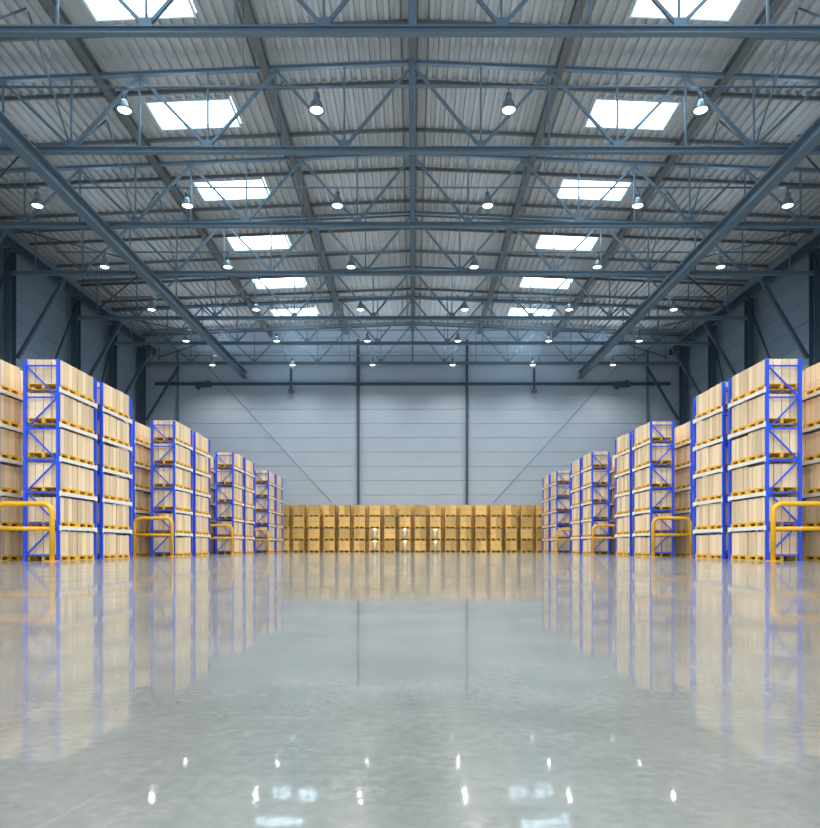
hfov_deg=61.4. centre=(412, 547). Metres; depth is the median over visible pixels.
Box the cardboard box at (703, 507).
[702,506,704,525]
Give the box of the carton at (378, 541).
[375,540,380,549]
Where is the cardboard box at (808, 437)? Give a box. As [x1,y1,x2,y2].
[806,434,810,456]
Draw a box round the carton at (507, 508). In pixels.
[504,505,510,514]
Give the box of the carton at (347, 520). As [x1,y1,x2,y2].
[344,517,350,526]
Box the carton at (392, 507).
[390,505,395,514]
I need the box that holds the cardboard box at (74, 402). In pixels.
[72,399,76,423]
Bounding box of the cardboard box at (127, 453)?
[126,451,128,470]
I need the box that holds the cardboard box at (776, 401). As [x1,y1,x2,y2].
[773,394,780,417]
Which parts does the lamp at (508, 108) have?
lamp shade, lamp glass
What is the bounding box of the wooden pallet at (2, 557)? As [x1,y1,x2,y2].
[0,555,20,560]
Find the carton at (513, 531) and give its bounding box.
[511,528,516,537]
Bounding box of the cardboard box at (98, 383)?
[97,382,105,404]
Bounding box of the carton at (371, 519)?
[369,517,374,525]
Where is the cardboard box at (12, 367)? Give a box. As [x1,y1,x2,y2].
[10,364,14,388]
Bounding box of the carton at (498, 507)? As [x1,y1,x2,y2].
[496,505,500,514]
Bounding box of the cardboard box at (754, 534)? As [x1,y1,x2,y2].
[752,532,756,554]
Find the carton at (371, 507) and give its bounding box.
[369,505,374,514]
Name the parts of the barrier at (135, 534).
cross rail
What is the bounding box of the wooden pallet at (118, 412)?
[99,410,129,419]
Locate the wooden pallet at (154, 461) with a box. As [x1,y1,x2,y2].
[153,460,182,465]
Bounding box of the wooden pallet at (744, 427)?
[731,425,776,434]
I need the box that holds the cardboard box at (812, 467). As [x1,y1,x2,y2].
[810,464,815,488]
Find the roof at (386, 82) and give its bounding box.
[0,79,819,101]
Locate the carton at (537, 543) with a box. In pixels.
[534,540,541,549]
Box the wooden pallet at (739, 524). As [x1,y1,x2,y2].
[731,522,769,527]
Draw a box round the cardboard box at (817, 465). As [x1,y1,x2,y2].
[816,463,819,487]
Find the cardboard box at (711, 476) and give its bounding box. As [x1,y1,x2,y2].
[709,475,712,495]
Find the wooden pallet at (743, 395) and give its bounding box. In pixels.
[731,392,775,402]
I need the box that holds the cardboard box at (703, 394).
[702,392,704,412]
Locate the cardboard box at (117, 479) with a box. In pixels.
[116,477,119,496]
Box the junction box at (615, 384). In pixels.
[613,380,629,389]
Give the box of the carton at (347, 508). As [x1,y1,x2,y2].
[344,505,350,514]
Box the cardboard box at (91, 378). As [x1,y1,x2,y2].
[90,376,92,398]
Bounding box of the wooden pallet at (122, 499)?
[98,497,129,502]
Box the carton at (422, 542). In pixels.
[420,540,425,549]
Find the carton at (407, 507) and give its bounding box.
[405,505,409,514]
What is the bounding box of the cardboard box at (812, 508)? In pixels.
[810,498,815,521]
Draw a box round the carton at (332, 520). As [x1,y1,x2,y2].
[329,517,335,526]
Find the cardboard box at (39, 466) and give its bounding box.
[36,463,43,486]
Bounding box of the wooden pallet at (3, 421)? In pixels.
[0,418,20,428]
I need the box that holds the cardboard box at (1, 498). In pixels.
[0,497,3,520]
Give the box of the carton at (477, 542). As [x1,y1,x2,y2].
[475,540,480,549]
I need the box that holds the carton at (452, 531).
[450,528,455,537]
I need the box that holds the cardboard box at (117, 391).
[116,389,119,410]
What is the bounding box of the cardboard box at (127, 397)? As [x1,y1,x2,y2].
[126,395,128,414]
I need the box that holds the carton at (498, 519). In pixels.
[496,517,500,525]
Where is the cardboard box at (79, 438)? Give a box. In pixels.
[77,434,81,457]
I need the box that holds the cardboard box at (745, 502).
[743,500,747,522]
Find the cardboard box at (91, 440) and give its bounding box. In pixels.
[90,439,93,460]
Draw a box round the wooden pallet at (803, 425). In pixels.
[796,425,819,434]
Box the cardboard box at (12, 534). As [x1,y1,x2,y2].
[10,531,14,554]
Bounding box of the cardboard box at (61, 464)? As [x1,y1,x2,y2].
[52,463,63,486]
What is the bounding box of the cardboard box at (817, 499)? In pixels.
[816,497,819,521]
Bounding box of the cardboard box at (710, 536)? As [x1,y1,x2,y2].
[709,535,711,553]
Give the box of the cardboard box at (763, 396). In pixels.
[762,394,772,418]
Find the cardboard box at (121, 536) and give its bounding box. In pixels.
[120,535,122,553]
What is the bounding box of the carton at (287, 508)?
[284,505,290,514]
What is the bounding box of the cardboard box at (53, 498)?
[52,497,63,520]
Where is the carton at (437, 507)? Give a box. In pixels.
[435,505,440,514]
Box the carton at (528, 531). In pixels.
[526,528,531,537]
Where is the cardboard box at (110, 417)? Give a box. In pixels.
[109,416,112,436]
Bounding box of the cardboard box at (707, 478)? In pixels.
[706,476,708,496]
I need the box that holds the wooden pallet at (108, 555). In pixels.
[81,554,116,558]
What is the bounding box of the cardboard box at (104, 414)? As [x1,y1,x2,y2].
[97,412,105,434]
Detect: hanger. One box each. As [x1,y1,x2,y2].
[288,368,293,392]
[531,368,536,392]
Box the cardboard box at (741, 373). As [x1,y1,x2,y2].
[740,371,742,394]
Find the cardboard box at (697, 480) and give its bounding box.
[696,479,698,497]
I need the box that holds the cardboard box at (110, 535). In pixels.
[109,534,112,553]
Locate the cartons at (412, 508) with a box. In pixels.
[291,506,533,549]
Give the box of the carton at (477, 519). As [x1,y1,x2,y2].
[475,517,480,525]
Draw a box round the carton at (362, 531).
[360,528,365,537]
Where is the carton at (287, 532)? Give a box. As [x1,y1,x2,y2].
[284,528,290,537]
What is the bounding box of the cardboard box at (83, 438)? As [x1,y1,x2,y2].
[82,436,85,458]
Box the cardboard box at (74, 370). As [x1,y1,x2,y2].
[72,367,76,390]
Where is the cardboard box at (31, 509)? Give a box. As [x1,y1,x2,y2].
[28,497,35,520]
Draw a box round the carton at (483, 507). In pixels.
[481,505,485,514]
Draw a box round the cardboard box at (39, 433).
[36,430,43,451]
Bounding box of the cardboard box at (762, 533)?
[761,531,769,554]
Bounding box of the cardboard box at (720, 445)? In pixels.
[719,443,727,464]
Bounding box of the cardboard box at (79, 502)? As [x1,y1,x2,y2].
[77,500,81,522]
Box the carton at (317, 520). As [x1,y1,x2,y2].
[314,517,320,526]
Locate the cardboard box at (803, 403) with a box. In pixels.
[802,402,804,424]
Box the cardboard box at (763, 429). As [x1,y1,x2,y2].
[762,428,772,452]
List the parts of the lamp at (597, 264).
lamp shade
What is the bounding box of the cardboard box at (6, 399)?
[4,396,9,420]
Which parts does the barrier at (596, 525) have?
cross rail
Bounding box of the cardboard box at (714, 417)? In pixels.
[713,415,715,436]
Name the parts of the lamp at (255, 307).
lamp shade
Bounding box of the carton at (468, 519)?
[466,517,470,525]
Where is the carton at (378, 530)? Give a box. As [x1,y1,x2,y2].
[377,528,380,537]
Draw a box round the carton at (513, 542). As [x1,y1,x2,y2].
[511,540,516,549]
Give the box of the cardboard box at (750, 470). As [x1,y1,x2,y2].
[748,467,752,489]
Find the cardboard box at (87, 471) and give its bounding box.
[86,469,89,491]
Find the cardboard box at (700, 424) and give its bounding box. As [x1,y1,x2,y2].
[699,422,701,441]
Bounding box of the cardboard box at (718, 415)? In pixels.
[716,414,719,435]
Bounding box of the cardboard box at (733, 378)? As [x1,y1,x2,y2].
[732,376,735,398]
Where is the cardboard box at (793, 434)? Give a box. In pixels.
[789,430,797,451]
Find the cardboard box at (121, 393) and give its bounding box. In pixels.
[120,391,122,412]
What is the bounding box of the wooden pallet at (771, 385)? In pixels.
[747,383,797,395]
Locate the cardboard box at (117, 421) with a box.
[116,420,119,439]
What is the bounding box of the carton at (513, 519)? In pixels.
[511,517,516,525]
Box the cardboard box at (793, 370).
[790,359,797,382]
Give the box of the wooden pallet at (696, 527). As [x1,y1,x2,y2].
[695,525,727,529]
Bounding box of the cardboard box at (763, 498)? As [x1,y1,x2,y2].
[761,497,772,520]
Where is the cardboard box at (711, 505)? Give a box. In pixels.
[709,504,712,524]
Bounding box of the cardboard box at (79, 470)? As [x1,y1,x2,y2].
[77,467,81,489]
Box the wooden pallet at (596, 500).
[587,499,607,502]
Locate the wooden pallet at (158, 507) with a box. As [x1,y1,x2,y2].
[153,506,182,510]
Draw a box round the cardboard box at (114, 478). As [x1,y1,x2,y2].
[113,477,115,495]
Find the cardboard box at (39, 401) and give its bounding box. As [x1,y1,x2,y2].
[36,393,43,417]
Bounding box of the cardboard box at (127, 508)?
[126,507,128,525]
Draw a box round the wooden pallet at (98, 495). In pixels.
[81,494,116,500]
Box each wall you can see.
[0,228,146,533]
[146,325,678,551]
[679,228,819,534]
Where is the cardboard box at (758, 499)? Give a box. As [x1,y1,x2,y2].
[757,498,760,521]
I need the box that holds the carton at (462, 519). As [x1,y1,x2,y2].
[460,517,465,525]
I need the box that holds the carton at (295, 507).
[293,505,298,514]
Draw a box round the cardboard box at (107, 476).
[106,475,108,494]
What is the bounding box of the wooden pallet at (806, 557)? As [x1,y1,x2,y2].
[804,555,819,560]
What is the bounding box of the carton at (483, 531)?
[481,528,485,537]
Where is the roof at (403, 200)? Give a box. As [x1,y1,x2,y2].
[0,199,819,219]
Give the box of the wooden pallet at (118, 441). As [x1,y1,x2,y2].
[106,439,129,446]
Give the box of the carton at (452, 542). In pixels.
[450,540,455,549]
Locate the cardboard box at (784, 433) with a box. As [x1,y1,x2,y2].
[781,430,788,451]
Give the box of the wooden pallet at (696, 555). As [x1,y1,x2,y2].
[695,554,727,557]
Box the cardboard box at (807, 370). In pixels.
[805,367,810,390]
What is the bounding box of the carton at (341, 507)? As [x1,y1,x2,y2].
[339,505,343,514]
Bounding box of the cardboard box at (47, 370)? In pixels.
[44,359,51,382]
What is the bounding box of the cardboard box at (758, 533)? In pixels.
[757,532,760,554]
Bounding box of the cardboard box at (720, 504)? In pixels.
[719,503,727,523]
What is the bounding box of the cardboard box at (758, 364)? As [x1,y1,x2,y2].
[757,362,760,386]
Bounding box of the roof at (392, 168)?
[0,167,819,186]
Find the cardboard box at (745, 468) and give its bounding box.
[744,466,751,489]
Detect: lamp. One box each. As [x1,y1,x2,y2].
[30,188,44,208]
[99,253,110,269]
[115,88,133,115]
[147,298,155,311]
[181,188,193,208]
[182,333,189,341]
[209,356,215,365]
[222,253,232,269]
[251,300,260,311]
[273,331,280,341]
[289,356,295,365]
[308,88,324,115]
[331,188,343,208]
[346,253,355,269]
[356,298,364,311]
[363,331,370,341]
[369,356,375,365]
[449,356,455,365]
[454,333,461,341]
[460,298,468,311]
[469,253,479,269]
[481,188,493,208]
[500,88,516,115]
[529,356,535,365]
[545,331,551,341]
[565,298,573,311]
[592,253,602,269]
[609,356,615,365]
[631,188,644,208]
[635,331,642,341]
[669,298,678,311]
[692,88,709,115]
[715,253,725,269]
[780,188,794,208]
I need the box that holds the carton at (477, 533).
[474,528,480,537]
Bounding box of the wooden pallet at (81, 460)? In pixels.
[70,457,93,465]
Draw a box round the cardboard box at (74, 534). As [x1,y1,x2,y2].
[72,532,76,554]
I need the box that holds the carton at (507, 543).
[504,540,510,549]
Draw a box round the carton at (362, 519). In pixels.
[360,517,365,526]
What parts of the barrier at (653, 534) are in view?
cross rail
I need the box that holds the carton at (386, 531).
[384,528,389,537]
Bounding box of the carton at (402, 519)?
[400,517,404,525]
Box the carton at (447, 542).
[445,540,449,549]
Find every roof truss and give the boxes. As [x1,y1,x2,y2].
[0,0,819,37]
[0,59,819,154]
[0,155,819,227]
[11,211,814,275]
[76,266,748,319]
[113,298,711,344]
[143,321,681,364]
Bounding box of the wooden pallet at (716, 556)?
[708,554,744,558]
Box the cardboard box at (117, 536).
[116,535,119,553]
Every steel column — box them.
[3,248,15,531]
[71,298,80,370]
[108,325,116,533]
[138,347,145,491]
[679,347,686,491]
[708,325,716,534]
[744,298,753,369]
[809,248,819,531]
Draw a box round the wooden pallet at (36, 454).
[28,452,77,461]
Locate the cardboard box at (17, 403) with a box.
[15,400,19,423]
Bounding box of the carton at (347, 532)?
[344,529,350,537]
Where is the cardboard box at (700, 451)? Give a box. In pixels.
[699,449,701,469]
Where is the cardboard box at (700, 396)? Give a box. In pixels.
[699,394,701,413]
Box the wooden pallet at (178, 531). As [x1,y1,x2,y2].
[153,530,182,533]
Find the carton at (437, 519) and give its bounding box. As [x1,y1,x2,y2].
[435,517,440,525]
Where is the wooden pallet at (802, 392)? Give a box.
[802,392,818,400]
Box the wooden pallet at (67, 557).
[28,555,77,560]
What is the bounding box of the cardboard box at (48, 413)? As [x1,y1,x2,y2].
[44,393,51,417]
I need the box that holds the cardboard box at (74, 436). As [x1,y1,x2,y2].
[72,433,76,456]
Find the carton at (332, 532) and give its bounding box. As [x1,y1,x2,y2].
[329,528,335,537]
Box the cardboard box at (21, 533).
[20,532,22,554]
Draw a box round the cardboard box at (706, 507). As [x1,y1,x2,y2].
[705,505,708,525]
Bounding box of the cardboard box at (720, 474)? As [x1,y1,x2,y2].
[719,472,727,494]
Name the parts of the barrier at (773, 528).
cross rail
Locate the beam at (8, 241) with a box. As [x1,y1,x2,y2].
[1,230,156,354]
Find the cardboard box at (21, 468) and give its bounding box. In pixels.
[17,466,22,489]
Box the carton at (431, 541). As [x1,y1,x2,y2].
[430,540,434,549]
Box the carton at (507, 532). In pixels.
[504,528,510,537]
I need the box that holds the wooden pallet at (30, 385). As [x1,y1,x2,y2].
[28,383,77,395]
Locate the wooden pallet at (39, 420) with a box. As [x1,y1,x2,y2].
[28,418,77,428]
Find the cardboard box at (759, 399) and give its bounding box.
[757,396,761,420]
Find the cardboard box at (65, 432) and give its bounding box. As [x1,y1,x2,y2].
[64,430,67,454]
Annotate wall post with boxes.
[177,352,178,421]
[357,339,359,528]
[466,339,467,504]
[646,350,648,423]
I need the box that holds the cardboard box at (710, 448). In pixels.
[709,446,712,466]
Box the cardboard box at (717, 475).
[716,474,718,494]
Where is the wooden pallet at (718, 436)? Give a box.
[708,434,744,441]
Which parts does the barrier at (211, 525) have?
cross rail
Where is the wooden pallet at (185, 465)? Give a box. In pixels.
[162,463,190,468]
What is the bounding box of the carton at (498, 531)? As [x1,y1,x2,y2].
[496,528,500,537]
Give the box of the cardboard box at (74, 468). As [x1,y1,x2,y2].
[72,466,76,489]
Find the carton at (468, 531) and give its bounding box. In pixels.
[466,528,470,537]
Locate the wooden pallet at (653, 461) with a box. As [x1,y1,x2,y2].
[642,460,671,465]
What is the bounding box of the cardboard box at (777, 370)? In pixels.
[773,359,780,382]
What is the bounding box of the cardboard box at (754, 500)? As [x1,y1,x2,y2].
[753,498,756,521]
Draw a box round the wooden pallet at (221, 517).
[217,516,237,519]
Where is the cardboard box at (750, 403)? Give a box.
[748,400,752,423]
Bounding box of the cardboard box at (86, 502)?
[85,501,88,522]
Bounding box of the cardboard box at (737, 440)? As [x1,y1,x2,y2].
[736,438,739,459]
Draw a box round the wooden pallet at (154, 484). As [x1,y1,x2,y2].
[153,483,182,487]
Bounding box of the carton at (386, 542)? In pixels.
[384,540,389,549]
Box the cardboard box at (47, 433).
[44,430,51,451]
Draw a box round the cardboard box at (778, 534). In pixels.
[776,531,780,553]
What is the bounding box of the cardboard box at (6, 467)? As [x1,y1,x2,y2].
[4,465,9,487]
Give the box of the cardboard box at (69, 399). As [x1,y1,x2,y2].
[68,397,71,421]
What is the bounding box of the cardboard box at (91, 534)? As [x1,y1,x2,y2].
[90,533,93,554]
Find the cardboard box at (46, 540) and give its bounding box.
[44,531,48,553]
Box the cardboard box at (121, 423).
[120,421,122,440]
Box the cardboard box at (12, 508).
[10,498,14,521]
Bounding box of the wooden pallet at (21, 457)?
[3,457,31,464]
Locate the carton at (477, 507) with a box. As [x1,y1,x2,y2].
[475,505,480,514]
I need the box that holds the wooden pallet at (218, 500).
[217,499,237,501]
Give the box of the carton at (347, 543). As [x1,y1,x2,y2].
[344,540,350,549]
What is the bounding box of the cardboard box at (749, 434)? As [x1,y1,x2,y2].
[748,432,751,456]
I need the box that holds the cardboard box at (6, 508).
[4,497,9,521]
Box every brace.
[0,7,26,19]
[0,140,32,178]
[0,230,5,243]
[0,255,11,289]
[10,228,146,264]
[15,278,66,358]
[27,11,69,143]
[54,303,77,358]
[77,120,106,145]
[88,322,122,376]
[96,266,149,310]
[98,312,214,336]
[101,330,113,381]
[107,122,134,219]
[124,347,154,394]
[143,191,157,211]
[146,366,179,420]
[158,193,176,268]
[158,338,216,357]
[199,253,214,314]
[608,338,666,357]
[610,253,625,314]
[610,312,726,336]
[646,366,679,420]
[649,193,666,268]
[667,191,681,211]
[670,346,701,394]
[675,266,729,310]
[678,228,814,264]
[690,122,718,219]
[702,322,736,375]
[711,330,723,381]
[718,119,747,145]
[748,303,770,358]
[755,11,797,143]
[758,278,809,359]
[792,140,819,172]
[798,7,819,17]
[814,255,819,273]
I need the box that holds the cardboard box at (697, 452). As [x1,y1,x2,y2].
[696,450,698,470]
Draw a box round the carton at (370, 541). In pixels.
[369,540,374,549]
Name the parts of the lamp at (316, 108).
lamp shade, lamp glass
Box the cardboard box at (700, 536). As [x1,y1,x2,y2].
[699,535,701,553]
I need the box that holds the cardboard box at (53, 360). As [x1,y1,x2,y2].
[52,359,63,384]
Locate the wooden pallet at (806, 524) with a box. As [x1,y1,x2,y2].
[804,522,819,526]
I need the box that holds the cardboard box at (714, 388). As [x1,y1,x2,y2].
[713,386,715,406]
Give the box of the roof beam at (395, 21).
[0,19,819,41]
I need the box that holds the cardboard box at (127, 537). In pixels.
[126,535,128,553]
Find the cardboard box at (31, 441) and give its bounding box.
[28,430,35,451]
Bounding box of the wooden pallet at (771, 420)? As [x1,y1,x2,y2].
[747,418,797,428]
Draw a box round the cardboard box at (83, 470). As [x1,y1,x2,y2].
[82,468,85,490]
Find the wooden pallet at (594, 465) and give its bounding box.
[587,464,607,467]
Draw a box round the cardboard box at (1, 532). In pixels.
[0,531,3,554]
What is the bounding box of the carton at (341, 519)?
[339,517,343,525]
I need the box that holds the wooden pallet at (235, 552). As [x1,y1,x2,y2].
[217,551,237,553]
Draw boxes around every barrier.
[0,501,58,560]
[132,517,175,556]
[203,524,232,553]
[246,529,269,552]
[555,529,578,552]
[592,524,621,553]
[650,517,692,556]
[766,501,819,560]
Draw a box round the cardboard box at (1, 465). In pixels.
[0,464,3,486]
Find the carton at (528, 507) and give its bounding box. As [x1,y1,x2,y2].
[526,505,531,514]
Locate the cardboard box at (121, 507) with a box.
[120,506,122,525]
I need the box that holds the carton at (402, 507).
[400,505,404,514]
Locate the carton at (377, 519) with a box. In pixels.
[375,517,380,526]
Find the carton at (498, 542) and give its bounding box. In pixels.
[496,540,500,549]
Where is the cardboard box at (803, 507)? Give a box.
[802,506,804,522]
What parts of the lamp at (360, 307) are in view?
lamp shade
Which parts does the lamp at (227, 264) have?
lamp shade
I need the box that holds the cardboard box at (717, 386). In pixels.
[716,384,718,405]
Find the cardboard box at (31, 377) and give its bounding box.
[28,359,35,382]
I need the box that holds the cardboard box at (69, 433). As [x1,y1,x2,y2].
[68,431,71,454]
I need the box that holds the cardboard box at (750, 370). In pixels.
[748,366,752,390]
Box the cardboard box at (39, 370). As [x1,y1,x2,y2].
[36,359,43,382]
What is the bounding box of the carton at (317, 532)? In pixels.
[314,528,320,537]
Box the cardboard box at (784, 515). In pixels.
[781,497,788,520]
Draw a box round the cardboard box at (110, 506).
[109,504,111,524]
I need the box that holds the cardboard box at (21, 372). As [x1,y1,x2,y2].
[20,370,22,391]
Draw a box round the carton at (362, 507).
[360,505,365,514]
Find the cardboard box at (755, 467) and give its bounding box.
[753,466,756,488]
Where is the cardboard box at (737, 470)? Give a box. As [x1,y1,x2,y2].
[736,469,738,491]
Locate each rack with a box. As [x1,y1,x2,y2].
[0,387,42,558]
[22,359,97,560]
[70,382,131,558]
[110,421,154,555]
[136,440,167,555]
[150,421,192,555]
[176,432,210,555]
[201,457,214,553]
[215,452,243,553]
[234,458,254,553]
[254,471,275,552]
[264,475,282,551]
[542,475,561,551]
[549,471,570,552]
[571,458,590,553]
[581,452,609,553]
[610,457,628,553]
[615,432,649,555]
[632,421,674,555]
[656,448,688,554]
[669,421,714,555]
[693,382,754,558]
[728,359,802,560]
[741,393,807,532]
[782,390,819,558]
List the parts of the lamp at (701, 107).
lamp shade, lamp glass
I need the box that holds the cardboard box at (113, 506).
[112,505,115,524]
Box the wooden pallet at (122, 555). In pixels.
[98,554,129,557]
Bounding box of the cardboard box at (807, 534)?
[805,532,809,554]
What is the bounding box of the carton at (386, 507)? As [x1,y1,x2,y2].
[384,505,389,514]
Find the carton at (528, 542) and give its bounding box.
[526,540,531,549]
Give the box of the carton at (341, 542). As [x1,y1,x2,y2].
[339,540,343,549]
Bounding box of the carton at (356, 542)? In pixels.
[354,540,359,549]
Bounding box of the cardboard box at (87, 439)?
[86,437,89,459]
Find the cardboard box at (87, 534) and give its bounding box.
[86,533,89,554]
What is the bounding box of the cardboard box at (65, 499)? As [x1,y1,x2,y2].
[64,498,67,521]
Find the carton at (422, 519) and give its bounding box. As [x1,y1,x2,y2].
[420,517,425,525]
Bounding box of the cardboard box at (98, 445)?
[97,444,105,464]
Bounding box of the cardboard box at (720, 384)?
[719,382,727,404]
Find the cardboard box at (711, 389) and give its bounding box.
[709,387,712,408]
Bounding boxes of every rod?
[207,366,331,502]
[494,366,617,501]
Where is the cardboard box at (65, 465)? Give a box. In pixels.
[64,464,67,487]
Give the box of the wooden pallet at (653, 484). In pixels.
[642,483,671,487]
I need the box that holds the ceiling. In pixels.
[0,0,819,336]
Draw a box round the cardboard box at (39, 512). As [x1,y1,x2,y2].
[36,497,43,520]
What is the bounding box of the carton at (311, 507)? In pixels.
[309,505,313,514]
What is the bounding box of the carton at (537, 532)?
[534,528,541,537]
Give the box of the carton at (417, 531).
[415,528,419,537]
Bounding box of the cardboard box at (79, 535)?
[77,532,81,554]
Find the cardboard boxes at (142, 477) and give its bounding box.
[32,387,793,552]
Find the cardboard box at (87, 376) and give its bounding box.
[86,374,89,396]
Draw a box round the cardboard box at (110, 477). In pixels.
[109,476,112,495]
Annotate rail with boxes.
[0,1,819,87]
[0,120,819,188]
[56,202,768,252]
[110,250,714,297]
[150,289,674,330]
[181,333,643,355]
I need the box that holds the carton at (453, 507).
[450,505,455,514]
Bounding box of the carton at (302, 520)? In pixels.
[299,517,305,526]
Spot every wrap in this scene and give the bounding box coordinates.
[372,529,376,537]
[372,541,376,549]
[402,529,407,537]
[402,541,407,549]
[433,529,437,537]
[433,541,437,549]
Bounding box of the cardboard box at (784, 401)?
[781,394,788,417]
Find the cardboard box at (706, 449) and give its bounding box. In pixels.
[705,447,708,467]
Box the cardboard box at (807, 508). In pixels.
[805,499,809,521]
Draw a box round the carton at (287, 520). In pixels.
[284,517,290,526]
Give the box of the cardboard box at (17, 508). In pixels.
[15,498,19,521]
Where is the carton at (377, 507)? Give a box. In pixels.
[375,505,380,514]
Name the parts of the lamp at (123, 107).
lamp shade, lamp glass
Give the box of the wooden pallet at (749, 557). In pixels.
[747,555,797,560]
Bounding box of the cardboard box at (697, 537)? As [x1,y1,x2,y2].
[696,535,698,553]
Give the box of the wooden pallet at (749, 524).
[747,521,796,526]
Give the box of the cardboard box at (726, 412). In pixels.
[720,412,727,433]
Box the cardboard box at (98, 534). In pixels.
[97,533,105,553]
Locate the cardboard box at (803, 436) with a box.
[802,434,807,456]
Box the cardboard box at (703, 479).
[702,477,705,497]
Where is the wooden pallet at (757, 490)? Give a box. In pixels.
[747,487,797,493]
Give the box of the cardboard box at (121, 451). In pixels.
[120,449,122,468]
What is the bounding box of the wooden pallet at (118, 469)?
[99,468,129,474]
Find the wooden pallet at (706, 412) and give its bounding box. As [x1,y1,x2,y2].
[695,410,719,419]
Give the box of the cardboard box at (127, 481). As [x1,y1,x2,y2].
[126,480,128,497]
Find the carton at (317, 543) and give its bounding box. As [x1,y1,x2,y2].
[314,540,320,549]
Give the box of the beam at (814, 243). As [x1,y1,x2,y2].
[668,234,819,354]
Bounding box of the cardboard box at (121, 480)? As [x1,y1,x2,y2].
[120,478,122,497]
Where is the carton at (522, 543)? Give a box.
[519,540,525,549]
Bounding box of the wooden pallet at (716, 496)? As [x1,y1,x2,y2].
[708,494,743,499]
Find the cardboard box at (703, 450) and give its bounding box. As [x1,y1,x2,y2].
[702,448,704,468]
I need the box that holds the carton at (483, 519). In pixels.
[481,517,485,525]
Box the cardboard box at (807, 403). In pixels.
[805,400,809,423]
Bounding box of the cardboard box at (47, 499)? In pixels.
[44,497,51,520]
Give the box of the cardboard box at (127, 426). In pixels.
[126,424,128,442]
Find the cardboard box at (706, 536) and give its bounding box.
[705,535,708,553]
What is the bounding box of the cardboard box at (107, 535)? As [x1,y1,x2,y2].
[106,534,108,553]
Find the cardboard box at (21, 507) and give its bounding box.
[20,499,22,522]
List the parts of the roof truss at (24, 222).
gusset plate, gusset plate, gusset plate, gusset plate, gusset plate, gusset plate, gusset plate, gusset plate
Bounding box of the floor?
[0,552,819,827]
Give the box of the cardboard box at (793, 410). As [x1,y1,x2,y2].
[789,394,797,417]
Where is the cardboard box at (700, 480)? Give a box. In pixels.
[699,478,701,497]
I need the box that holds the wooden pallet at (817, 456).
[804,454,819,461]
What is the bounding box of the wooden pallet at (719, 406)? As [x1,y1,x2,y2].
[708,403,737,412]
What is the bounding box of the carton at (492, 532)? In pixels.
[489,528,495,537]
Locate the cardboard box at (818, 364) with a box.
[816,362,819,386]
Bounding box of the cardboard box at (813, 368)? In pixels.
[811,364,815,388]
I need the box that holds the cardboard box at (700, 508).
[699,506,701,525]
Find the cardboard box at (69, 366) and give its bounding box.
[68,364,71,388]
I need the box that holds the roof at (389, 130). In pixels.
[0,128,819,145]
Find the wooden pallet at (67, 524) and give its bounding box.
[28,521,77,526]
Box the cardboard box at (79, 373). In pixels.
[77,369,81,392]
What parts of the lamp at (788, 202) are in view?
lamp shade, lamp glass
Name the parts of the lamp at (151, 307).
lamp shade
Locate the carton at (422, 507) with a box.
[420,505,425,514]
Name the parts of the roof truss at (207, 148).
gusset plate, gusset plate, gusset plate, gusset plate, gusset plate, gusset plate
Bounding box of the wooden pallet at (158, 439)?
[153,437,182,442]
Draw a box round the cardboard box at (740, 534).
[739,533,742,554]
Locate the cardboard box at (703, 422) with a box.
[702,420,705,440]
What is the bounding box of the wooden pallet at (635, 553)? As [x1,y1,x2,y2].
[634,552,658,555]
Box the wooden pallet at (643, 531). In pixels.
[642,530,670,533]
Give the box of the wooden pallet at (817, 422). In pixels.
[804,420,819,428]
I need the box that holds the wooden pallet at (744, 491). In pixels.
[731,490,776,496]
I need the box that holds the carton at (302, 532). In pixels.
[299,528,305,537]
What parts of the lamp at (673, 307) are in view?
lamp shade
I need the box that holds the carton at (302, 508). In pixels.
[299,505,305,514]
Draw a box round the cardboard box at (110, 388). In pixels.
[109,386,112,407]
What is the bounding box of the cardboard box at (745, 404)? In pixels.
[743,401,747,425]
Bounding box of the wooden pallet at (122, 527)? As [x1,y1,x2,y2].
[98,525,129,529]
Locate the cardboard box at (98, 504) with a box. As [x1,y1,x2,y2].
[97,503,105,523]
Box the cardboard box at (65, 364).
[64,362,67,386]
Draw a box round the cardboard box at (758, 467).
[757,465,760,487]
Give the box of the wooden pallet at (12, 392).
[0,392,22,400]
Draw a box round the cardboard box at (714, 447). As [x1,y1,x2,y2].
[713,445,715,465]
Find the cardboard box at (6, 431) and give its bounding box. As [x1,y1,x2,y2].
[5,429,8,454]
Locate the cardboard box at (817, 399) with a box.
[815,396,819,420]
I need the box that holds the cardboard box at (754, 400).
[753,398,756,421]
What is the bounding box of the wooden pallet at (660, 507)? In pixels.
[642,506,671,510]
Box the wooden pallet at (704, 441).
[695,439,716,446]
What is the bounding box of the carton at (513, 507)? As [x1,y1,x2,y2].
[511,505,516,514]
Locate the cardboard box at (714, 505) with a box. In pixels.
[713,504,715,524]
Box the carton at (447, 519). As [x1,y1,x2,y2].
[445,517,450,525]
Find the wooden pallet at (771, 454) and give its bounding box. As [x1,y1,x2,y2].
[747,452,797,461]
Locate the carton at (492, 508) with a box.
[489,505,495,514]
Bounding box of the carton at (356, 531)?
[354,528,359,537]
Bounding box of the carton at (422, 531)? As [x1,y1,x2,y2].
[420,528,425,537]
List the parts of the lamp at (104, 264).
lamp shade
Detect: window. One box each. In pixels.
[83,0,196,22]
[144,95,240,130]
[192,177,269,201]
[226,235,290,250]
[252,277,306,288]
[270,306,317,315]
[507,306,555,315]
[519,276,573,288]
[535,235,598,250]
[556,177,632,201]
[584,95,680,130]
[629,0,741,22]
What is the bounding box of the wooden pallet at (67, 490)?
[28,487,77,493]
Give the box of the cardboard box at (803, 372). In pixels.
[802,370,804,391]
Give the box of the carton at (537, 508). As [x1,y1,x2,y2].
[534,505,541,514]
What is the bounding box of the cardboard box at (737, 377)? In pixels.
[735,373,739,396]

